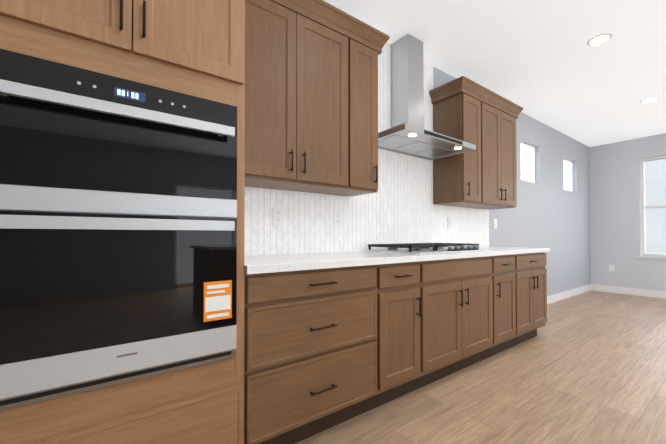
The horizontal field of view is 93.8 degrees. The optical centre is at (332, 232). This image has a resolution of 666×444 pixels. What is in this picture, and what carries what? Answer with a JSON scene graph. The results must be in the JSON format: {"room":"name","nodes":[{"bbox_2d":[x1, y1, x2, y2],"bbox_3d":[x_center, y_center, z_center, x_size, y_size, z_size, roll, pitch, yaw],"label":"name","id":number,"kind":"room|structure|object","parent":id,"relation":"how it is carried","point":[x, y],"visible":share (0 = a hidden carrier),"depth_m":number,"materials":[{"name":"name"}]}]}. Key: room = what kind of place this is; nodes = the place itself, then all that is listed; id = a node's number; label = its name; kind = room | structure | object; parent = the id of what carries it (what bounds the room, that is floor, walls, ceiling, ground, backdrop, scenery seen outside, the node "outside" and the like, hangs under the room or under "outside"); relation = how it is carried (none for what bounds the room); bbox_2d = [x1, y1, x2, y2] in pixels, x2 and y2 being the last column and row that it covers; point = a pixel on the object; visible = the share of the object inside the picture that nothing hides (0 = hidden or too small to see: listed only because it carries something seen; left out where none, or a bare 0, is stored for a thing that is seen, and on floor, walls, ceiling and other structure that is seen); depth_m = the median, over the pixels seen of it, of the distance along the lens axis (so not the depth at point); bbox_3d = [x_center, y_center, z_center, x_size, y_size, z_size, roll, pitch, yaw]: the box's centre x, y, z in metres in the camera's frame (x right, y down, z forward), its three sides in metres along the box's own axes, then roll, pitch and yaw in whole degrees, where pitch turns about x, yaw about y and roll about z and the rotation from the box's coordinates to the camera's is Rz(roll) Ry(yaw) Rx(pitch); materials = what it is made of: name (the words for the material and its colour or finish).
{"room":"kitchen","nodes":[
{"label":"kitchen","id":0,"kind":"room"},
{"bbox_2d":[295,290,665,443],"bbox_3d":[2.620,1.087,0.432,10.520,0.080,6.520,0,-1,-36],"label":"floor","id":1,"kind":"structure","parent":0,"point":[588,367],"depth_m":2.06,"materials":[{"name":"wood"}]},
{"bbox_2d":[0,0,244,443],"bbox_3d":[-0.878,-0.175,1.313,0.962,2.465,0.660,0,-1,-36],"label":"tall cabinet","id":2,"kind":"object","parent":1,"relation":"on","point":[195,48],"visible":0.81,"depth_m":1.13,"materials":[{"name":"brown wood"}]},
{"bbox_2d":[0,49,236,410],"bbox_3d":[-0.857,-0.003,1.282,0.756,1.044,0.636,0,-1,-36],"label":"wall oven","id":3,"kind":"object","parent":2,"relation":"in","point":[118,230],"visible":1,"depth_m":1.04,"materials":[{"name":"black glass"}]},
{"bbox_2d":[244,264,383,443],"bbox_3d":[-0.234,0.625,1.809,0.793,0.876,0.600,0,-1,-36],"label":"base cabinet","id":4,"kind":"object","parent":1,"relation":"on","point":[326,349],"depth_m":1.54,"materials":[{"name":"brown wood"}]},
{"bbox_2d":[384,261,423,403],"bbox_3d":[0.245,0.629,2.157,0.390,0.876,0.600,0,-1,-36],"label":"base cabinet","id":5,"kind":"object","parent":1,"relation":"on","point":[403,282],"depth_m":1.94,"materials":[{"name":"brown wood"}]},
{"bbox_2d":[424,256,495,385],"bbox_3d":[0.777,0.634,2.544,0.925,0.876,0.600,0,-1,-36],"label":"base cabinet","id":6,"kind":"object","parent":1,"relation":"on","point":[460,294],"depth_m":2.28,"materials":[{"name":"brown wood"}]},
{"bbox_2d":[496,254,519,353],"bbox_3d":[1.316,0.638,2.936,0.408,0.876,0.600,0,-1,-36],"label":"base cabinet","id":7,"kind":"object","parent":1,"relation":"on","point":[507,266],"depth_m":2.74,"materials":[{"name":"brown wood"}]},
{"bbox_2d":[520,252,546,342],"bbox_3d":[1.762,0.642,3.261,0.696,0.876,0.600,0,-1,-36],"label":"base cabinet","id":8,"kind":"object","parent":1,"relation":"on","point":[533,272],"depth_m":3.03,"materials":[{"name":"brown wood"}]},
{"bbox_2d":[244,246,549,274],"bbox_3d":[0.755,0.175,2.520,3.223,0.038,0.626,0,-1,-36],"label":"countertop","id":9,"kind":"structure","parent":8,"relation":"on","point":[259,264],"depth_m":1.82,"materials":[{"name":"white stone"}]},
{"bbox_2d":[364,243,491,254],"bbox_3d":[0.787,0.127,2.539,0.930,0.058,0.545,0,-1,-36],"label":"cooktop","id":10,"kind":"object","parent":9,"relation":"in","point":[421,248],"visible":1,"depth_m":2.38,"materials":[{"name":"silver metal"}]},
{"bbox_2d":[323,0,665,146],"bbox_3d":[2.620,-1.743,0.465,10.520,0.100,6.520,0,-1,-36],"label":"ceiling","id":11,"kind":"structure","parent":0,"point":[542,61],"depth_m":2.89,"materials":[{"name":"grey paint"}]},
{"bbox_2d":[587,33,611,45],"bbox_3d":[2.307,-1.664,2.697,0.170,0.005,0.170,0,-1,-36],"label":"recessed light","id":12,"kind":"object","parent":11,"relation":"in","point":[599,39],"visible":1,"depth_m":2.69,"materials":[{"name":"white paint"}]},
{"bbox_2d":[640,97,658,102],"bbox_3d":[3.956,-1.650,3.897,0.170,0.005,0.170,0,-1,-36],"label":"recessed light","id":13,"kind":"object","parent":11,"relation":"in","point":[648,100],"visible":1,"depth_m":3.90,"materials":[{"name":"white paint"}]},
{"bbox_2d":[433,67,590,295],"bbox_3d":[0.750,-0.293,3.020,10.520,2.740,0.160,0,-1,-36],"label":"wall","id":14,"kind":"structure","parent":0,"point":[550,212],"depth_m":4.87,"materials":[{"name":"grey paint"}]},
{"bbox_2d":[245,0,389,196],"bbox_3d":[-0.164,-0.843,2.025,1.140,1.114,0.362,0,-1,-36],"label":"upper cabinet","id":15,"kind":"object","parent":14,"relation":"attached to","point":[311,96],"visible":0.94,"depth_m":1.89,"materials":[{"name":"brown wood"}]},
{"bbox_2d":[244,42,488,255],"bbox_3d":[0.556,-0.745,2.782,3.240,1.839,0.006,0,-1,-36],"label":"backsplash","id":16,"kind":"structure","parent":14,"relation":"attached to","point":[398,207],"depth_m":2.67,"materials":[{"name":"tile"}]},
{"bbox_2d":[272,208,282,225],"bbox_3d":[-0.370,-0.104,2.092,0.078,0.118,0.009,0,-1,-36],"label":"electrical outlet","id":17,"kind":"object","parent":16,"relation":"attached to","point":[277,216],"visible":1,"depth_m":2.09,"materials":[{"name":"white plastic"}]},
{"bbox_2d":[333,211,341,226],"bbox_3d":[0.035,-0.100,2.386,0.078,0.118,0.009,0,-1,-36],"label":"electrical outlet","id":18,"kind":"object","parent":16,"relation":"attached to","point":[337,218],"visible":1,"depth_m":2.38,"materials":[{"name":"white plastic"}]},
{"bbox_2d":[448,218,452,228],"bbox_3d":[1.223,-0.090,3.250,0.078,0.118,0.009,0,-1,-36],"label":"electrical outlet","id":19,"kind":"object","parent":16,"relation":"attached to","point":[450,223],"visible":1,"depth_m":3.25,"materials":[{"name":"white plastic"}]},
{"bbox_2d":[378,34,475,159],"bbox_3d":[0.736,-1.188,2.624,0.910,0.952,0.461,0,-1,-36],"label":"range hood","id":20,"kind":"object","parent":14,"relation":"attached to","point":[406,133],"visible":0.9,"depth_m":2.65,"materials":[{"name":"silver metal"}]},
{"bbox_2d":[429,76,522,209],"bbox_3d":[1.531,-0.828,3.257,1.189,1.114,0.362,0,-1,-36],"label":"upper cabinet","id":21,"kind":"object","parent":14,"relation":"attached to","point":[483,175],"visible":1,"depth_m":3.03,"materials":[{"name":"brown wood"}]},
{"bbox_2d":[493,219,496,228],"bbox_3d":[1.988,-0.103,3.814,0.078,0.118,0.009,0,-1,-36],"label":"electrical outlet","id":22,"kind":"object","parent":14,"relation":"attached to","point":[494,223],"visible":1,"depth_m":3.81,"materials":[{"name":"white plastic"}]},
{"bbox_2d":[521,142,534,182],"bbox_3d":[2.754,-0.991,4.505,0.610,0.570,0.070,0,-1,-36],"label":"window","id":23,"kind":"structure","parent":14,"relation":"in","point":[531,149],"depth_m":4.64,"materials":[{"name":"white paint"}]},
{"bbox_2d":[564,159,572,191],"bbox_3d":[4.024,-0.980,5.429,0.610,0.570,0.070,0,-1,-36],"label":"window","id":24,"kind":"structure","parent":14,"relation":"in","point":[569,171],"depth_m":5.58,"materials":[{"name":"white paint"}]},
{"bbox_2d":[547,284,590,303],"bbox_3d":[3.381,1.036,4.828,3.750,0.125,0.014,0,-1,-36],"label":"baseboard","id":25,"kind":"structure","parent":14,"relation":"attached to","point":[569,293],"depth_m":5.22,"materials":[{"name":"white paint"}]},
{"bbox_2d":[590,133,665,290],"bbox_3d":[6.856,-0.288,3.431,0.160,2.740,6.360,0,-1,-36],"label":"wall","id":26,"kind":"structure","parent":0,"point":[615,214],"depth_m":5.60,"materials":[{"name":"grey paint"}]},
{"bbox_2d":[609,265,614,271],"bbox_3d":[5.097,0.658,5.696,0.007,0.118,0.078,0,-1,-36],"label":"electrical outlet","id":27,"kind":"object","parent":26,"relation":"attached to","point":[611,267],"visible":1,"depth_m":5.69,"materials":[{"name":"white plastic"}]},
{"bbox_2d":[591,284,665,298],"bbox_3d":[6.743,1.020,3.446,0.014,0.125,6.204,0,-1,-36],"label":"baseboard","id":28,"kind":"structure","parent":26,"relation":"attached to","point":[603,288],"depth_m":5.50,"materials":[{"name":"white paint"}]},
{"bbox_2d":[638,155,665,258],"bbox_3d":[5.631,-0.421,5.066,0.160,1.721,0.963,0,-1,-36],"label":"window","id":29,"kind":"structure","parent":26,"relation":"in","point":[643,208],"depth_m":5.39,"materials":[{"name":"white paint"}]}
]}

